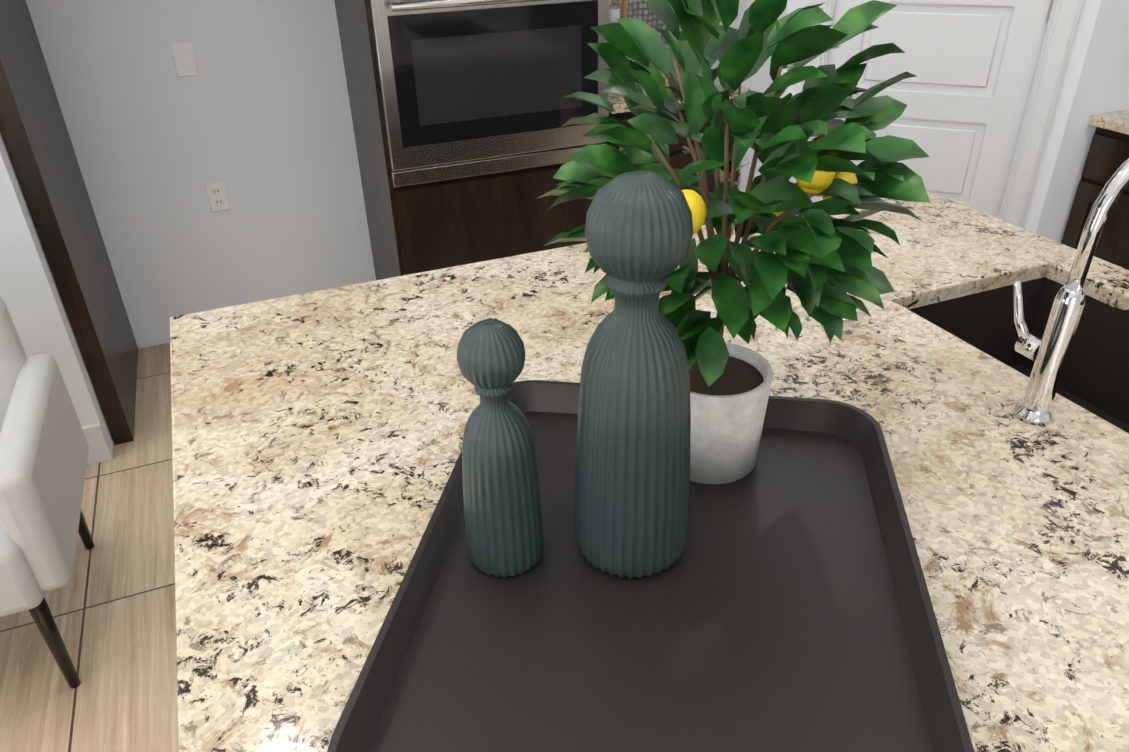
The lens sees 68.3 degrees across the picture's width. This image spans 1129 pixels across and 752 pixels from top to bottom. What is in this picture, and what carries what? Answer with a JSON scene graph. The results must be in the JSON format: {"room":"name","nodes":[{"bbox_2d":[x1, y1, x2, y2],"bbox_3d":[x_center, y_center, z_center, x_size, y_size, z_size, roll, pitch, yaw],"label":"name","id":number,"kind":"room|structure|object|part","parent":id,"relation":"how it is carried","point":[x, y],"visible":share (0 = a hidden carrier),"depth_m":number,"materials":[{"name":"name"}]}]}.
{"room":"kitchen","nodes":[
{"label":"kitchen","id":0,"kind":"room"},
{"bbox_2d":[0,132,113,455],"bbox_3d":[-2.035,-1.507,2.783,0.210,3.060,2.080,-13,33,-19],"label":"wall","id":1,"kind":"structure","parent":0,"point":[30,295],"depth_m":2.46,"materials":[{"name":"white paint"}]},
{"bbox_2d":[82,423,112,464],"bbox_3d":[-1.599,0.237,2.697,0.210,0.135,0.016,-13,33,-19],"label":"baseboard","id":2,"kind":"structure","parent":1,"relation":"attached to","point":[99,450],"depth_m":2.72,"materials":[{"name":"white"}]},
{"bbox_2d":[0,343,177,751],"bbox_3d":[-1.251,1.473,0.799,9.600,0.060,8.900,-13,33,-19],"label":"floor","id":3,"kind":"structure","parent":0,"point":[111,604],"depth_m":2.14,"materials":[{"name":"tile"}]},
{"bbox_2d":[0,297,94,688],"bbox_3d":[-1.520,0.326,1.894,0.720,0.800,0.620,-13,33,-19],"label":"chair","id":4,"kind":"object","parent":3,"relation":"on","point":[44,447],"visible":1,"depth_m":1.84,"materials":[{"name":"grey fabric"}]},
{"bbox_2d":[334,0,619,279],"bbox_3d":[-0.344,-1.320,2.982,0.835,2.464,0.657,-13,33,-19],"label":"tall cabinet","id":5,"kind":"object","parent":3,"relation":"on","point":[466,142],"depth_m":2.89,"materials":[{"name":"brown wood"}]},
{"bbox_2d":[620,63,749,115],"bbox_3d":[0.321,-1.184,3.387,0.589,0.032,0.652,-13,33,-19],"label":"countertop","id":6,"kind":"structure","parent":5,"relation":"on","point":[743,89],"depth_m":3.20,"materials":[{"name":"beige stone"}]},
{"bbox_2d":[609,0,626,23],"bbox_3d":[0.245,-1.450,3.395,0.184,0.418,0.100,-13,33,-19],"label":"utensil rack","id":7,"kind":"object","parent":6,"relation":"on","point":[614,14],"visible":0.15,"depth_m":3.34,"materials":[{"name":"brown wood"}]},
{"bbox_2d":[169,158,1128,751],"bbox_3d":[0.611,0.543,0.935,1.820,1.320,2.744,-13,33,-19],"label":"kitchen island","id":8,"kind":"object","parent":3,"relation":"on","point":[977,368],"visible":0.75,"depth_m":1.19,"materials":[{"name":"beige stone"}]},
{"bbox_2d":[327,380,973,751],"bbox_3d":[0.113,0.220,0.956,0.560,0.052,0.700,4,31,9],"label":"tray","id":9,"kind":"object","parent":8,"relation":"on","point":[783,603],"visible":0.69,"depth_m":0.90,"materials":[{"name":"black"}]},
{"bbox_2d":[457,319,542,577],"bbox_3d":[-0.074,0.080,0.926,0.091,0.313,0.091,-13,33,-19],"label":"decorative bottle","id":10,"kind":"object","parent":9,"relation":"on","point":[503,514],"visible":1,"depth_m":0.90,"materials":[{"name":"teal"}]},
{"bbox_2d":[575,170,692,578],"bbox_3d":[0.076,0.007,0.899,0.135,0.460,0.134,-13,33,-19],"label":"decorative bottle","id":11,"kind":"object","parent":9,"relation":"on","point":[632,480],"visible":1,"depth_m":0.86,"materials":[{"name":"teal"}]},
{"bbox_2d":[538,0,929,483],"bbox_3d":[0.197,-0.154,1.001,0.445,0.627,0.427,-13,33,-19],"label":"tree","id":12,"kind":"object","parent":9,"relation":"on","point":[818,262],"visible":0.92,"depth_m":0.91,"materials":[{"name":"green plant"}]},
{"bbox_3d":[0.199,0.050,1.135,0.152,0.140,0.152,-13,33,-19],"label":"pot","id":13,"kind":"part","parent":12,"relation":"part of","materials":[{"name":"ceramic"}]},
{"bbox_2d":[1013,158,1128,424],"bbox_3d":[0.779,-0.153,1.207,0.250,0.409,0.119,-13,33,-19],"label":"faucet","id":14,"kind":"object","parent":8,"relation":"on","point":[1036,401],"depth_m":1.19,"materials":[{"name":"silver metal"}]},
{"bbox_2d":[616,100,738,194],"bbox_3d":[0.326,-0.798,3.625,0.591,0.880,0.637,-13,33,-19],"label":"base cabinet","id":15,"kind":"object","parent":3,"relation":"on","point":[678,159],"depth_m":3.24,"materials":[{"name":"brown wood"}]},
{"bbox_2d":[1061,109,1128,269],"bbox_3d":[2.779,0.307,1.600,0.654,0.955,3.748,-13,33,-19],"label":"base cabinet","id":16,"kind":"object","parent":3,"relation":"on","point":[1107,155],"visible":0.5,"depth_m":2.80,"materials":[{"name":"brown wood"}]},
{"bbox_2d":[26,0,375,347],"bbox_3d":[-0.762,-1.698,3.051,2.810,3.060,0.120,-13,33,-19],"label":"wall","id":17,"kind":"structure","parent":0,"point":[255,115],"depth_m":3.18,"materials":[{"name":"white paint"}]},
{"bbox_2d":[170,41,198,76],"bbox_3d":[-1.369,-1.140,3.000,0.072,0.116,0.008,-13,33,-19],"label":"light switch","id":18,"kind":"object","parent":17,"relation":"attached to","point":[184,58],"visible":1,"depth_m":3.00,"materials":[{"name":"white plastic"}]},
{"bbox_2d":[205,181,229,211],"bbox_3d":[-1.358,-0.702,3.261,0.072,0.116,0.008,-13,33,-19],"label":"outlet","id":19,"kind":"object","parent":17,"relation":"attached to","point":[217,196],"visible":1,"depth_m":3.26,"materials":[{"name":"white plastic"}]},
{"bbox_2d":[609,0,670,62],"bbox_3d":[0.189,-1.556,3.515,0.589,0.482,0.006,-13,33,-19],"label":"backsplash","id":20,"kind":"structure","parent":17,"relation":"attached to","point":[643,10],"depth_m":3.58,"materials":[{"name":"grey tile"}]},
{"bbox_2d":[670,0,787,191],"bbox_3d":[0.643,-1.794,3.155,0.110,3.060,0.950,-13,33,-19],"label":"wall","id":21,"kind":"structure","parent":0,"point":[760,80],"depth_m":3.21,"materials":[{"name":"white paint"}]},
{"bbox_2d":[780,0,1101,232],"bbox_3d":[1.215,-1.478,2.602,0.948,3.060,0.187,12,33,21],"label":"door","id":22,"kind":"structure","parent":0,"point":[986,95],"depth_m":2.83,"materials":[{"name":"white paint"}]},
{"bbox_2d":[1036,0,1128,242],"bbox_3d":[2.026,-1.499,2.604,0.880,3.060,0.110,-13,33,-19],"label":"wall","id":23,"kind":"structure","parent":0,"point":[1103,85],"depth_m":2.75,"materials":[{"name":"white paint"}]}
]}

